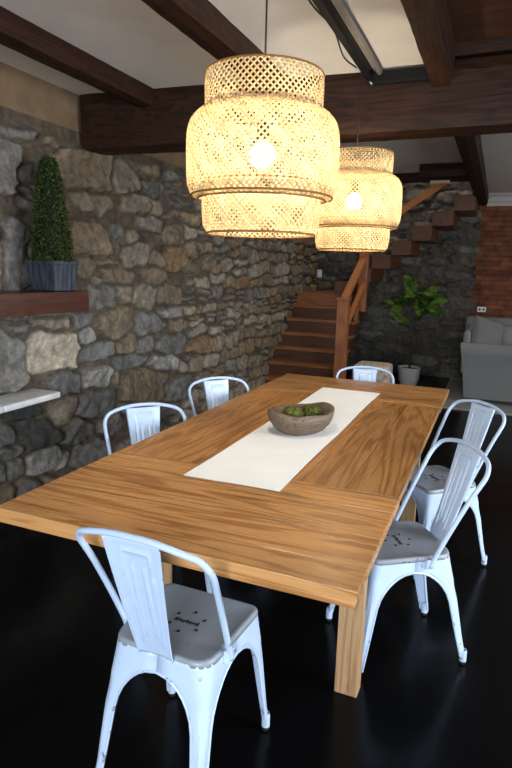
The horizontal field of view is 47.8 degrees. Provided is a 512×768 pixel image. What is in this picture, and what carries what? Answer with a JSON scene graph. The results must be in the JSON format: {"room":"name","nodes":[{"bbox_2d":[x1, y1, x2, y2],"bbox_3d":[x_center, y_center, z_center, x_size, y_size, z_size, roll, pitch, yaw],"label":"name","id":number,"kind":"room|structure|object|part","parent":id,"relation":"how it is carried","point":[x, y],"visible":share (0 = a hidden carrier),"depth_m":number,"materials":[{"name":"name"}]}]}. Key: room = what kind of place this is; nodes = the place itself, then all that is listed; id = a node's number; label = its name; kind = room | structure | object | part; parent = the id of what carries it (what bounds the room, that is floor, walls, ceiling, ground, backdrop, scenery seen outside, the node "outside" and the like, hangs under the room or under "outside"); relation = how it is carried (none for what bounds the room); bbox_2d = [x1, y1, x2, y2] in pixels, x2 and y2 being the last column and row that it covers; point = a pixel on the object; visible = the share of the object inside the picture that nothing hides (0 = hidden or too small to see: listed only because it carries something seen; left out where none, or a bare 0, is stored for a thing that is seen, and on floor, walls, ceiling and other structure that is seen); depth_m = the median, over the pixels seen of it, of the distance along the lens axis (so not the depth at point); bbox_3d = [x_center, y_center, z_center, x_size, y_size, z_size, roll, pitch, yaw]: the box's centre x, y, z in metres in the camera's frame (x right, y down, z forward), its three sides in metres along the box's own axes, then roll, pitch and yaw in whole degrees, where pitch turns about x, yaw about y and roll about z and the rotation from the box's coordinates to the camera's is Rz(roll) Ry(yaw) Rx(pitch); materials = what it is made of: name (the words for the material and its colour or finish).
{"room":"dining room","nodes":[
{"label":"dining room","id":0,"kind":"room"},
{"bbox_2d":[0,62,314,208],"bbox_3d":[-1.302,-1.529,3.764,0.194,4.400,11.550,6,12,22],"label":"wall","id":1,"kind":"structure","parent":0,"point":[20,91],"depth_m":3.51,"materials":[{"name":"beige paint"}]},
{"bbox_2d":[0,105,318,504],"bbox_3d":[-0.605,-0.753,5.293,0.106,2.320,8.200,6,12,22],"label":"wall","id":2,"kind":"structure","parent":0,"point":[173,304],"depth_m":4.35,"materials":[{"name":"stone"}]},
{"bbox_2d":[0,388,59,413],"bbox_3d":[-1.692,0.226,2.656,0.225,0.037,2.045,6,12,22],"label":"stone ledge","id":3,"kind":"object","parent":2,"relation":"attached to","point":[28,397],"visible":1,"depth_m":3.36,"materials":[{"name":"white stone"}]},
{"bbox_2d":[0,290,88,317],"bbox_3d":[-1.628,-0.332,2.580,0.311,0.128,2.346,6,12,22],"label":"mantel shelf","id":4,"kind":"object","parent":2,"relation":"attached to","point":[13,303],"visible":0.89,"depth_m":3.23,"materials":[{"name":"brown wood"}]},
{"bbox_2d":[25,154,78,290],"bbox_3d":[-1.192,-0.931,3.364,0.261,0.765,0.262,6,12,22],"label":"boxwood topiary","id":5,"kind":"object","parent":4,"relation":"on","point":[51,266],"visible":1,"depth_m":3.31,"materials":[{"name":"green plant"}]},
{"bbox_2d":[25,260,78,290],"bbox_3d":[-1.202,-0.641,3.421,0.213,0.172,0.213,6,12,22],"label":"planter","id":6,"kind":"object","parent":4,"relation":"on","point":[44,275],"depth_m":3.34,"materials":[{"name":"grey metal"}]},
{"bbox_2d":[0,369,511,767],"bbox_3d":[1.387,0.971,3.093,6.150,0.100,11.550,6,12,22],"label":"floor","id":7,"kind":"structure","parent":0,"point":[415,705],"depth_m":2.15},
{"bbox_2d":[103,402,213,593],"bbox_3d":[-0.448,0.540,2.623,0.400,0.830,0.493,-4,12,-25],"label":"metal chair","id":8,"kind":"object","parent":7,"relation":"on","point":[143,422],"visible":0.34,"depth_m":2.74,"materials":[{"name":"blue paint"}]},
{"bbox_3d":[-0.308,0.739,2.576,0.191,0.420,0.214,-4,12,-25],"label":"leg","id":9,"kind":"part","parent":8,"relation":"part of","materials":[{"name":"blue paint"}]},
{"bbox_2d":[75,527,269,767],"bbox_3d":[-0.214,0.728,1.661,0.400,0.847,0.493,6,12,23],"label":"metal chair","id":10,"kind":"object","parent":7,"relation":"on","point":[190,638],"visible":1,"depth_m":1.53,"materials":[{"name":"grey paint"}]},
{"bbox_3d":[-0.333,0.916,1.653,0.177,0.429,0.242,6,12,23],"label":"leg","id":11,"kind":"part","parent":10,"relation":"part of","materials":[{"name":"blue paint"}]},
{"bbox_3d":[-0.200,0.695,1.685,0.330,0.019,0.315,6,12,23],"label":"seat","id":12,"kind":"part","parent":10,"relation":"part of","materials":[{"name":"grey paint"}]},
{"bbox_3d":[-0.174,0.934,1.585,0.177,0.429,0.242,6,12,23],"label":"leg","id":13,"kind":"part","parent":10,"relation":"part of","materials":[{"name":"blue paint"}]},
{"bbox_3d":[-0.077,0.897,1.785,0.191,0.429,0.214,6,12,23],"label":"leg","id":14,"kind":"part","parent":10,"relation":"part of","materials":[{"name":"blue paint"}]},
{"bbox_2d":[188,376,249,415],"bbox_3d":[-0.137,0.405,3.345,0.400,0.830,0.493,-5,13,-28],"label":"metal chair","id":15,"kind":"object","parent":7,"relation":"on","point":[216,391],"visible":0.23,"depth_m":3.46,"materials":[{"name":"blue paint"}]},
{"bbox_2d":[0,373,448,697],"bbox_3d":[0.214,0.570,2.744,1.081,0.760,2.575,6,12,22],"label":"dining table","id":16,"kind":"object","parent":7,"relation":"on","point":[321,536],"visible":0.9,"depth_m":1.84,"materials":[{"name":"brown wood"}]},
{"bbox_3d":[-0.382,0.659,2.292,0.081,0.729,0.063,6,12,22],"label":"leg","id":17,"kind":"part","parent":16,"relation":"part of","materials":[{"name":"brown wood"}]},
{"bbox_2d":[184,387,379,490],"bbox_3d":[0.244,0.184,2.720,0.352,0.003,1.733,6,12,22],"label":"table runner","id":18,"kind":"object","parent":16,"relation":"on","point":[268,458],"visible":0.82,"depth_m":2.29,"materials":[{"name":"white fabric"}]},
{"bbox_2d":[267,402,334,435],"bbox_3d":[0.200,0.155,2.564,0.324,0.114,0.237,-6,14,-35],"label":"dough bowl","id":19,"kind":"object","parent":18,"relation":"on","point":[286,424],"visible":0.93,"depth_m":2.48,"materials":[{"name":"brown wood"}]},
{"bbox_2d":[281,405,303,416],"bbox_3d":[0.155,0.148,2.531,0.124,0.116,0.124,6,12,22],"label":"moss ball","id":20,"kind":"object","parent":19,"relation":"in","point":[295,411],"visible":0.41,"depth_m":2.50,"materials":[{"name":"green plant"}]},
{"bbox_2d":[302,404,322,415],"bbox_3d":[0.251,0.140,2.598,0.110,0.110,0.111,6,12,22],"label":"moss ball","id":21,"kind":"object","parent":19,"relation":"in","point":[313,409],"visible":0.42,"depth_m":2.57,"materials":[{"name":"green plant"}]},
{"bbox_3d":[0.337,0.736,2.002,0.080,0.728,0.063,6,12,22],"label":"leg","id":22,"kind":"part","parent":16,"relation":"part of","materials":[{"name":"brown wood"}]},
{"bbox_3d":[0.893,0.491,3.316,0.080,0.728,0.062,6,12,22],"label":"leg","id":23,"kind":"part","parent":16,"relation":"part of","materials":[{"name":"brown wood"}]},
{"bbox_2d":[336,366,393,383],"bbox_3d":[0.710,0.325,3.865,0.400,0.830,0.493,3,11,9],"label":"metal chair","id":24,"kind":"object","parent":7,"relation":"on","point":[370,374],"visible":0.17,"depth_m":4.00,"materials":[{"name":"blue paint"}]},
{"bbox_2d":[264,184,477,383],"bbox_3d":[1.548,-1.306,7.525,2.260,2.652,2.092,6,12,22],"label":"staircase","id":25,"kind":"structure","parent":7,"relation":"on","point":[318,339],"depth_m":7.48,"materials":[{"name":"brown wood"}]},
{"bbox_3d":[1.029,-0.439,6.980,0.130,1.135,0.130,6,12,22],"label":"newel post","id":26,"kind":"part","parent":25,"relation":"part of","materials":[{"name":"brown wood"}]},
{"bbox_3d":[1.239,-1.333,7.264,0.080,0.590,1.020,6,12,22],"label":"handrail","id":27,"kind":"part","parent":25,"relation":"part of","materials":[{"name":"orange wood"}]},
{"bbox_3d":[1.257,-1.011,7.339,0.050,0.585,0.978,6,12,22],"label":"rail","id":28,"kind":"part","parent":25,"relation":"part of","materials":[{"name":"orange wood"}]},
{"bbox_3d":[1.434,-1.542,7.677,0.120,1.150,0.120,6,12,22],"label":"post","id":29,"kind":"part","parent":25,"relation":"part of","materials":[{"name":"brown wood"}]},
{"bbox_3d":[1.960,-2.280,7.405,0.941,0.674,0.060,6,12,22],"label":"handrail","id":30,"kind":"part","parent":25,"relation":"part of","materials":[{"name":"orange wood"}]},
{"bbox_2d":[352,361,392,383],"bbox_3d":[1.443,-0.074,7.176,0.430,0.365,0.440,6,12,22],"label":"pouf","id":31,"kind":"object","parent":7,"relation":"on","point":[383,377],"visible":0.35,"depth_m":7.00,"materials":[{"name":"beige fabric"}]},
{"bbox_2d":[326,438,490,672],"bbox_3d":[0.584,0.638,2.269,0.493,0.830,0.400,0,11,-10],"label":"metal chair","id":32,"kind":"object","parent":7,"relation":"on","point":[408,548],"visible":0.88,"depth_m":2.19,"materials":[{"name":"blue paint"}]},
{"bbox_3d":[0.426,0.799,2.371,0.214,0.420,0.191,0,11,-10],"label":"leg","id":33,"kind":"part","parent":32,"relation":"part of","materials":[{"name":"blue paint"}]},
{"bbox_3d":[0.459,0.836,2.189,0.214,0.420,0.191,0,11,-10],"label":"leg","id":34,"kind":"part","parent":32,"relation":"part of","materials":[{"name":"blue paint"}]},
{"bbox_3d":[0.552,0.611,2.258,0.315,0.019,0.330,0,11,-10],"label":"seat","id":35,"kind":"part","parent":32,"relation":"part of","materials":[{"name":"grey paint"}]},
{"bbox_3d":[0.650,0.799,2.404,0.242,0.420,0.177,0,11,-10],"label":"leg","id":36,"kind":"part","parent":32,"relation":"part of","materials":[{"name":"blue paint"}]},
{"bbox_3d":[0.680,0.833,2.236,0.242,0.420,0.177,0,11,-10],"label":"leg","id":37,"kind":"part","parent":32,"relation":"part of","materials":[{"name":"blue paint"}]},
{"bbox_2d":[376,275,448,385],"bbox_3d":[2.063,-0.700,7.630,0.614,1.449,0.852,-6,14,-34],"label":"potted tree","id":38,"kind":"object","parent":7,"relation":"on","point":[409,374],"visible":0.96,"depth_m":7.53,"materials":[{"name":"green plant"}]},
{"bbox_3d":[2.037,-0.105,7.712,0.312,0.250,0.312,6,12,22],"label":"pot","id":39,"kind":"part","parent":38,"relation":"part of","materials":[{"name":"white ceramic"}]},
{"bbox_2d":[405,399,505,581],"bbox_3d":[0.942,0.508,2.976,0.493,0.830,0.400,-3,12,-21],"label":"metal chair","id":40,"kind":"object","parent":7,"relation":"on","point":[427,493],"visible":0.55,"depth_m":2.92,"materials":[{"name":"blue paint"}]},
{"bbox_3d":[0.842,0.710,2.876,0.214,0.420,0.191,-3,12,-21],"label":"leg","id":41,"kind":"part","parent":40,"relation":"part of","materials":[{"name":"blue paint"}]},
{"bbox_3d":[0.913,0.481,2.959,0.315,0.019,0.330,-3,12,-21],"label":"seat","id":42,"kind":"part","parent":40,"relation":"part of","materials":[{"name":"grey paint"}]},
{"bbox_3d":[1.050,0.699,2.963,0.242,0.420,0.177,-3,12,-21],"label":"leg","id":43,"kind":"part","parent":40,"relation":"part of","materials":[{"name":"blue paint"}]},
{"bbox_2d":[443,378,511,415],"bbox_3d":[3.850,0.241,6.820,3.140,0.013,2.025,6,12,22],"label":"area rug","id":44,"kind":"object","parent":7,"relation":"on","point":[455,385],"visible":0.49,"depth_m":6.79,"materials":[{"name":"grey carpet"}]},
{"bbox_2d":[460,316,511,401],"bbox_3d":[3.916,-0.246,6.937,2.786,0.902,1.603,6,12,22],"label":"sofa","id":45,"kind":"object","parent":44,"relation":"on","point":[486,369],"visible":0.89,"depth_m":6.65,"materials":[{"name":"grey fabric"}]},
{"bbox_3d":[2.970,-0.115,6.602,1.252,0.635,0.225,6,12,22],"label":"arm","id":46,"kind":"part","parent":45,"relation":"part of","materials":[{"name":"grey fabric"}]},
{"bbox_2d":[470,315,503,344],"bbox_3d":[2.765,-0.565,6.938,0.517,0.522,0.206,-1,12,-13],"label":"throw pillow","id":47,"kind":"object","parent":45,"relation":"on","point":[484,331],"visible":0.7,"depth_m":6.87,"materials":[{"name":"grey fabric"}]},
{"bbox_2d":[500,325,511,345],"bbox_3d":[3.383,-0.585,7.538,0.520,0.340,0.200,5,12,18],"label":"throw pillow","id":48,"kind":"object","parent":45,"relation":"on","point":[506,340],"visible":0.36,"depth_m":7.50,"materials":[{"name":"grey fabric"}]},
{"bbox_2d":[0,0,511,192],"bbox_3d":[1.456,-1.618,2.580,6.150,0.080,11.550,6,12,22],"label":"ceiling","id":49,"kind":"structure","parent":0,"point":[127,35],"depth_m":2.85,"materials":[{"name":"white paint"}]},
{"bbox_2d":[0,6,153,107],"bbox_3d":[-1.768,-1.316,1.063,0.130,0.137,5.823,6,12,22],"label":"ceiling beam","id":50,"kind":"structure","parent":49,"relation":"attached to","point":[18,33],"depth_m":2.92,"materials":[{"name":"brown wood"}]},
{"bbox_2d":[140,0,289,92],"bbox_3d":[-0.962,-1.227,0.741,0.137,0.148,5.824,6,12,22],"label":"ceiling beam","id":51,"kind":"structure","parent":49,"relation":"attached to","point":[201,22],"depth_m":2.47,"materials":[{"name":"brown wood"}]},
{"bbox_2d":[80,54,511,155],"bbox_3d":[1.637,-1.475,2.904,5.839,0.388,0.337,6,12,20],"label":"cross beam","id":52,"kind":"structure","parent":49,"relation":"attached to","point":[478,99],"depth_m":3.23,"materials":[{"name":"brown wood"}]},
{"bbox_2d":[454,35,511,59],"bbox_3d":[2.710,-1.611,2.451,3.542,0.121,0.195,6,12,22],"label":"cross beam","id":53,"kind":"structure","parent":52,"relation":"on","point":[496,46],"depth_m":2.98,"materials":[{"name":"brown wood"}]},
{"bbox_2d":[308,0,428,85],"bbox_3d":[-0.177,-1.242,0.898,0.369,0.091,4.915,6,12,22],"label":"ceiling track","id":54,"kind":"object","parent":49,"relation":"attached to","point":[327,11],"visible":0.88,"depth_m":2.76,"materials":[{"name":"black metal"}]},
{"bbox_2d":[186,0,339,238],"bbox_3d":[0.027,-0.957,1.879,0.505,0.920,0.506,5,12,19],"label":"pendant lamp","id":55,"kind":"object","parent":54,"relation":"hanging from","point":[261,154],"visible":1,"depth_m":1.75,"materials":[{"name":"beige wicker"}]},
{"bbox_3d":[0.022,-0.759,1.918,0.084,0.084,0.084,6,12,22],"label":"light bulb","id":56,"kind":"part","parent":55,"relation":"part of","materials":[{"name":"white glass"}]},
{"bbox_2d":[257,120,268,142],"bbox_3d":[0.024,-0.831,1.904,0.042,0.067,0.042,6,12,22],"label":"socket","id":57,"kind":"object","parent":55,"relation":"attached to","point":[264,123],"depth_m":1.89,"materials":[{"name":"beige wicker"}]},
{"bbox_3d":[0.032,-1.128,1.845,0.006,0.570,0.006,2,11,0],"label":"cord","id":58,"kind":"part","parent":55,"relation":"part of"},
{"bbox_2d":[307,69,402,251],"bbox_3d":[0.533,-1.180,3.074,0.506,0.920,0.505,-9,15,-42],"label":"pendant lamp","id":59,"kind":"object","parent":54,"relation":"hanging from","point":[360,186],"visible":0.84,"depth_m":2.95,"materials":[{"name":"beige wicker"}]},
{"bbox_3d":[0.528,-0.982,3.113,0.084,0.084,0.084,1,11,-1],"label":"light bulb","id":60,"kind":"part","parent":59,"relation":"part of","materials":[{"name":"white glass"}]},
{"bbox_2d":[351,181,358,193],"bbox_3d":[0.530,-1.054,3.099,0.042,0.067,0.042,1,11,-1],"label":"socket","id":61,"kind":"object","parent":59,"relation":"attached to","point":[353,181],"depth_m":3.09,"materials":[{"name":"black metal"}]},
{"bbox_3d":[0.538,-1.352,3.040,0.006,0.570,0.006,6,12,21],"label":"cord","id":62,"kind":"part","parent":59,"relation":"part of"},
{"bbox_2d":[282,173,468,185],"bbox_3d":[1.267,-2.331,6.587,2.184,0.107,0.114,6,12,22],"label":"beam","id":63,"kind":"structure","parent":49,"relation":"attached to","point":[404,177],"depth_m":6.33,"materials":[{"name":"brown wood"}]},
{"bbox_2d":[430,180,449,183],"bbox_3d":[1.979,-2.171,6.216,0.200,0.030,0.060,6,12,22],"label":"board","id":64,"kind":"object","parent":63,"relation":"attached to","point":[431,181],"visible":1,"depth_m":6.20,"materials":[{"name":"beige wood"}]},
{"bbox_2d":[402,0,454,88],"bbox_3d":[-0.133,-1.191,0.396,0.114,0.244,5.824,6,12,22],"label":"ceiling beam","id":65,"kind":"structure","parent":49,"relation":"attached to","point":[429,20],"depth_m":2.51,"materials":[{"name":"brown wood"}]},
{"bbox_2d":[419,163,465,177],"bbox_3d":[1.868,-2.134,5.774,0.450,0.128,0.084,6,12,22],"label":"beam","id":66,"kind":"structure","parent":49,"relation":"attached to","point":[435,169],"depth_m":5.75,"materials":[{"name":"brown wood"}]},
{"bbox_2d":[454,135,488,204],"bbox_3d":[2.106,-2.081,5.545,0.159,0.177,5.109,6,12,22],"label":"ceiling beam","id":67,"kind":"structure","parent":49,"relation":"attached to","point":[470,148],"depth_m":5.01,"materials":[{"name":"brown wood"}]},
{"bbox_2d":[315,181,482,378],"bbox_3d":[1.997,-2.143,8.342,2.357,4.000,0.067,6,12,22],"label":"wall","id":68,"kind":"structure","parent":0,"point":[449,264],"depth_m":8.34,"materials":[{"name":"stone"}]},
{"bbox_2d":[317,270,321,276],"bbox_3d":[0.969,-1.686,8.826,0.072,0.116,0.022,6,12,22],"label":"light switch","id":69,"kind":"object","parent":68,"relation":"attached to","point":[319,272],"visible":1,"depth_m":8.82,"materials":[{"name":"white plastic"}]},
{"bbox_2d":[446,0,511,41],"bbox_3d":[1.543,-1.134,-0.369,3.700,0.060,6.100,6,12,22],"label":"ceiling","id":70,"kind":"structure","parent":0,"point":[470,19],"depth_m":2.74,"materials":[{"name":"brown wood"}]},
{"bbox_2d":[469,205,511,317],"bbox_3d":[3.625,-2.197,7.806,6.150,4.400,0.200,6,12,22],"label":"wall","id":71,"kind":"structure","parent":0,"point":[492,287],"depth_m":7.94,"materials":[{"name":"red brick"}]},
{"bbox_2d":[477,307,485,311],"bbox_3d":[3.160,-1.044,8.100,0.116,0.072,0.014,6,12,22],"label":"wall outlet","id":72,"kind":"object","parent":71,"relation":"attached to","point":[479,309],"visible":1,"depth_m":8.10,"materials":[{"name":"white plastic"}]},
{"bbox_2d":[487,193,511,205],"bbox_3d":[4.719,-2.315,7.157,3.470,0.160,0.100,6,12,22],"label":"trim","id":73,"kind":"structure","parent":71,"relation":"attached to","point":[495,199],"depth_m":7.74,"materials":[{"name":"white paint"}]}
]}

